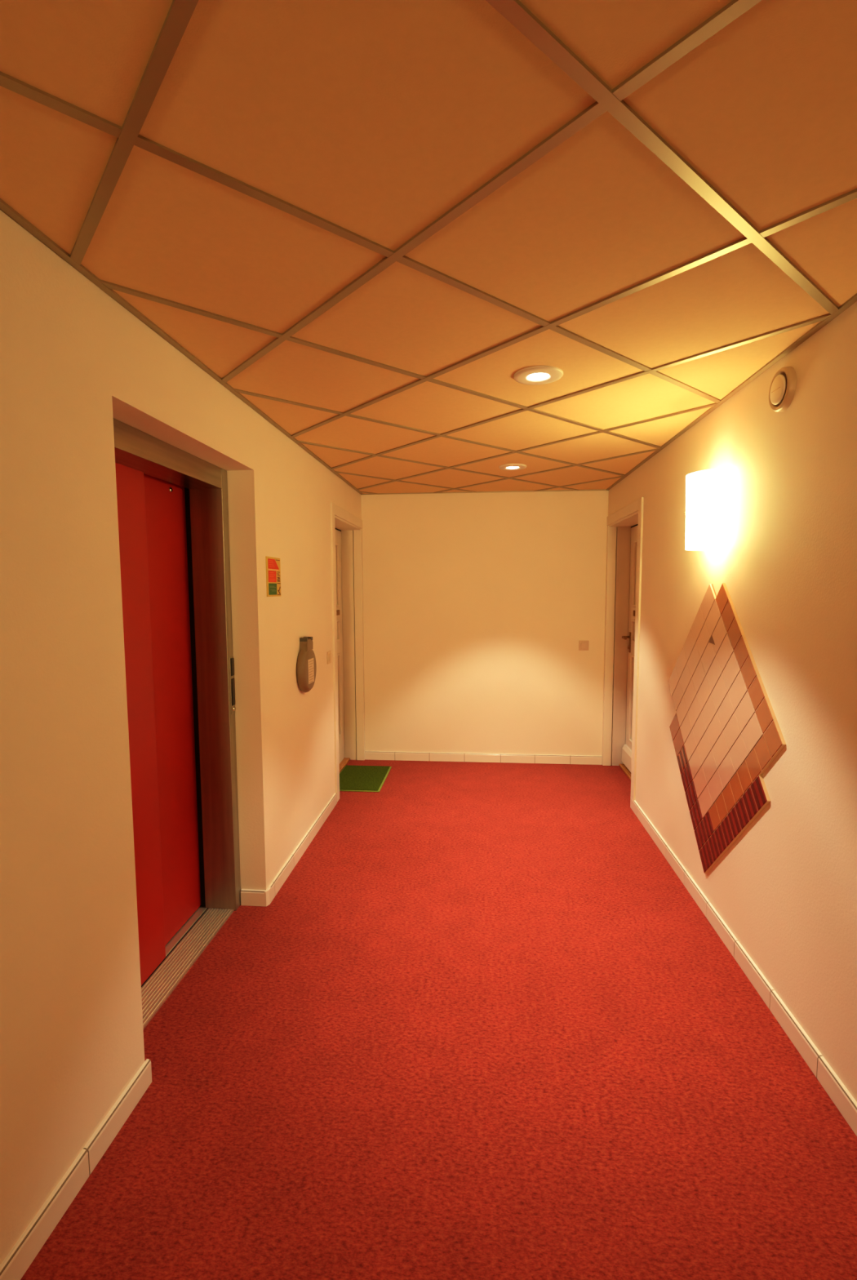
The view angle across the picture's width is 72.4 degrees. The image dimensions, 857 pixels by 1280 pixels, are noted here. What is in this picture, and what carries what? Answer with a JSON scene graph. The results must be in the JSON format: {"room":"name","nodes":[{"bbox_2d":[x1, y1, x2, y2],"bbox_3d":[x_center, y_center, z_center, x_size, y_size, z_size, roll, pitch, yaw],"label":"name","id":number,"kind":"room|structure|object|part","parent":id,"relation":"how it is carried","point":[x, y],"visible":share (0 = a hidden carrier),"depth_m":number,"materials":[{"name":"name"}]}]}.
{"room":"apartment building corridor","nodes":[
{"label":"apartment building corridor","id":0,"kind":"room"},
{"bbox_2d":[0,209,361,1265],"bbox_3d":[-1.319,0.410,-0.814,0.436,2.488,12.084,0,5,5],"label":"wall","id":1,"kind":"structure","parent":0,"point":[73,360],"depth_m":1.53,"materials":[{"name":"white paint"}]},
{"bbox_2d":[0,1058,151,1279],"bbox_3d":[-1.241,1.713,-2.453,0.014,0.076,8.613,0,5,5],"label":"baseboard","id":2,"kind":"structure","parent":1,"relation":"attached to","point":[20,1257],"depth_m":1.47,"materials":[{"name":"wood"}]},
{"bbox_2d":[113,417,240,1029],"bbox_3d":[-1.081,0.301,2.260,0.256,2.066,1.035,0,5,5],"label":"elevator","id":3,"kind":"object","parent":1,"relation":"attached to","point":[173,510],"visible":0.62,"depth_m":2.54,"materials":[{"name":"metal"}]},
{"bbox_3d":[-1.134,0.327,2.049,0.040,2.028,0.577,0,5,5],"label":"door panel","id":4,"kind":"part","parent":3,"relation":"part of","materials":[{"name":"red metal"}]},
{"bbox_3d":[-1.136,0.286,2.508,0.036,2.028,0.530,0,5,5],"label":"door panel","id":5,"kind":"part","parent":3,"relation":"part of","materials":[{"name":"red metal"}]},
{"bbox_3d":[-1.070,1.325,2.349,0.210,0.010,1.031,0,5,5],"label":"door sill","id":6,"kind":"part","parent":3,"relation":"part of","materials":[{"name":"metal"}]},
{"bbox_3d":[-1.035,0.302,2.256,0.152,2.065,1.033,0,5,5],"label":"portal frame","id":7,"kind":"part","parent":3,"relation":"part of","materials":[{"name":"metal"}]},
{"bbox_3d":[-0.916,0.211,2.736,0.003,0.270,0.034,0,5,5],"label":"call panel","id":8,"kind":"part","parent":3,"relation":"part of","materials":[{"name":"metal"}]},
{"bbox_2d":[0,198,363,494],"bbox_3d":[-1.095,-0.733,-0.934,0.022,0.012,12.084,0,5,5],"label":"trim","id":9,"kind":"structure","parent":1,"relation":"attached to","point":[5,207],"depth_m":1.70,"materials":[{"name":"metal"}]},
{"bbox_2d":[266,555,280,596],"bbox_3d":[-0.770,-0.314,2.916,0.005,0.194,0.195,0,5,5],"label":"safety sign","id":10,"kind":"object","parent":1,"relation":"attached to","point":[273,566],"visible":1,"depth_m":2.90,"materials":[{"name":"plastic"}]},
{"bbox_2d":[240,792,337,906],"bbox_3d":[-0.781,1.189,3.510,0.136,0.076,1.372,0,5,5],"label":"baseboard","id":11,"kind":"structure","parent":1,"relation":"attached to","point":[249,897],"depth_m":3.09,"materials":[{"name":"tile"}]},
{"bbox_2d":[296,636,316,692],"bbox_3d":[-0.704,0.145,3.408,0.054,0.322,0.272,0,5,5],"label":"case","id":12,"kind":"object","parent":1,"relation":"attached to","point":[306,666],"visible":1,"depth_m":3.34,"materials":[{"name":"grey plastic"}]},
{"bbox_2d":[327,650,331,664],"bbox_3d":[-0.674,0.118,3.992,0.013,0.084,0.084,0,5,5],"label":"light switch","id":13,"kind":"object","parent":1,"relation":"attached to","point":[329,653],"visible":1,"depth_m":3.97,"materials":[{"name":"beige plastic"}]},
{"bbox_2d":[329,502,364,802],"bbox_3d":[-0.743,0.063,4.652,0.264,2.120,1.074,0,5,5],"label":"door","id":14,"kind":"structure","parent":1,"relation":"in","point":[346,538],"depth_m":5.11,"materials":[{"name":"white paint"}]},
{"bbox_3d":[-0.816,-0.518,4.637,0.046,0.540,0.729,0,5,5],"label":"panel","id":15,"kind":"part","parent":14,"relation":"part of","materials":[{"name":"white paint"}]},
{"bbox_3d":[-0.814,-0.054,4.678,0.046,0.190,0.729,0,5,5],"label":"panel","id":16,"kind":"part","parent":14,"relation":"part of","materials":[{"name":"white paint"}]},
{"bbox_3d":[-0.812,0.503,4.727,0.046,0.730,0.729,0,5,5],"label":"panel","id":17,"kind":"part","parent":14,"relation":"part of","materials":[{"name":"white paint"}]},
{"bbox_3d":[-0.747,0.097,4.694,0.249,2.045,0.999,0,5,5],"label":"frame","id":18,"kind":"part","parent":14,"relation":"part of","materials":[{"name":"white paint"}]},
{"bbox_2d":[0,0,856,493],"bbox_3d":[-0.086,-0.774,-1.026,2.920,0.101,12.124,0,5,5],"label":"ceiling","id":19,"kind":"structure","parent":0,"point":[365,218],"depth_m":1.23,"materials":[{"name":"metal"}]},
{"bbox_2d":[498,463,526,470],"bbox_3d":[0.567,-1.163,3.945,0.188,0.012,0.188,0,5,5],"label":"recessed light","id":20,"kind":"object","parent":19,"relation":"in","point":[508,466],"visible":1,"depth_m":3.92,"materials":[{"name":"white plastic"}]},
{"bbox_2d":[513,365,563,385],"bbox_3d":[0.422,-1.014,2.252,0.188,0.012,0.188,0,5,5],"label":"recessed light","id":21,"kind":"object","parent":19,"relation":"in","point":[536,375],"visible":1,"depth_m":2.23,"materials":[{"name":"white plastic"}]},
{"bbox_2d":[20,760,856,1279],"bbox_3d":[-0.077,1.644,-0.814,2.920,0.080,12.084,0,5,5],"label":"floor","id":22,"kind":"structure","parent":0,"point":[482,1026],"depth_m":1.81,"materials":[{"name":"red carpet"}]},
{"bbox_2d":[339,764,391,791],"bbox_3d":[-0.542,1.112,4.735,0.402,0.014,0.620,0,5,5],"label":"doormat","id":23,"kind":"object","parent":22,"relation":"on","point":[352,778],"visible":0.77,"depth_m":4.70,"materials":[{"name":"green fabric"}]},
{"bbox_2d":[341,490,631,757],"bbox_3d":[0.449,-0.120,5.149,2.920,2.488,0.150,0,5,5],"label":"wall","id":24,"kind":"structure","parent":0,"point":[477,607],"depth_m":5.07,"materials":[{"name":"white paint"}]},
{"bbox_2d":[364,751,602,764],"bbox_3d":[0.466,1.039,5.167,2.080,0.076,0.014,0,5,5],"label":"baseboard","id":25,"kind":"structure","parent":24,"relation":"attached to","point":[369,755],"depth_m":5.16,"materials":[{"name":"tile"}]},
{"bbox_2d":[363,488,608,494],"bbox_3d":[0.459,-1.254,4.964,2.091,0.006,0.018,0,5,5],"label":"trim","id":26,"kind":"structure","parent":24,"relation":"attached to","point":[597,489],"depth_m":4.95,"materials":[{"name":"metal"}]},
{"bbox_2d":[578,640,589,650],"bbox_3d":[1.327,0.047,5.005,0.084,0.084,0.013,0,5,5],"label":"light switch","id":27,"kind":"object","parent":24,"relation":"attached to","point":[583,645],"visible":1,"depth_m":5.00,"materials":[{"name":"plastic"}]},
{"bbox_2d":[608,301,856,1102],"bbox_3d":[1.177,0.419,-1.031,0.393,2.488,12.084,0,5,5],"label":"wall","id":28,"kind":"structure","parent":0,"point":[786,888],"depth_m":2.04,"materials":[{"name":"white paint"}]},
{"bbox_2d":[601,497,644,800],"bbox_3d":[1.581,0.072,4.450,0.271,2.120,1.074,0,5,5],"label":"door","id":29,"kind":"structure","parent":28,"relation":"in","point":[619,748],"depth_m":4.91,"materials":[{"name":"white paint"}]},
{"bbox_3d":[1.592,0.106,4.490,0.256,2.045,0.999,0,5,5],"label":"frame","id":30,"kind":"part","parent":29,"relation":"part of","materials":[{"name":"white paint"}]},
{"bbox_3d":[1.638,0.023,4.834,0.076,0.170,0.135,0,5,5],"label":"handle","id":31,"kind":"part","parent":29,"relation":"part of","materials":[{"name":"brown metal"}]},
{"bbox_3d":[1.663,0.513,4.511,0.046,0.730,0.729,0,5,5],"label":"panel","id":32,"kind":"part","parent":29,"relation":"part of","materials":[{"name":"white paint"}]},
{"bbox_3d":[1.661,-0.045,4.462,0.046,0.190,0.729,0,5,5],"label":"panel","id":33,"kind":"part","parent":29,"relation":"part of","materials":[{"name":"white paint"}]},
{"bbox_3d":[1.659,-0.508,4.422,0.046,0.540,0.729,0,5,5],"label":"panel","id":34,"kind":"part","parent":29,"relation":"part of","materials":[{"name":"white paint"}]},
{"bbox_2d":[684,467,731,551],"bbox_3d":[1.233,-0.577,2.638,0.138,0.332,0.268,0,5,5],"label":"wall lamp","id":35,"kind":"object","parent":28,"relation":"attached to","point":[708,492],"visible":1,"depth_m":2.54,"materials":[{"name":"white glass"}]},
{"bbox_2d":[668,582,786,873],"bbox_3d":[1.294,0.421,2.672,0.015,1.356,1.247,0,5,5],"label":"art","id":36,"kind":"object","parent":28,"relation":"attached to","point":[726,731],"visible":1,"depth_m":2.57,"materials":[{"name":"wood"}]},
{"bbox_2d":[606,293,856,490],"bbox_3d":[0.966,-0.723,-1.113,0.022,0.006,12.084,0,5,5],"label":"trim","id":37,"kind":"structure","parent":28,"relation":"attached to","point":[853,300],"depth_m":2.21,"materials":[{"name":"metal"}]},
{"bbox_2d":[630,797,856,1136],"bbox_3d":[0.935,1.614,-1.409,0.014,0.076,11.079,0,5,5],"label":"baseboard","id":38,"kind":"structure","parent":28,"relation":"attached to","point":[834,1087],"depth_m":2.15,"materials":[{"name":"tile"}]},
{"bbox_2d":[768,366,796,412],"bbox_3d":[1.237,-0.880,2.059,0.033,0.148,0.148,0,5,5],"label":"air vent","id":39,"kind":"object","parent":28,"relation":"in","point":[782,390],"visible":1,"depth_m":2.03,"materials":[{"name":"plastic"}]}
]}

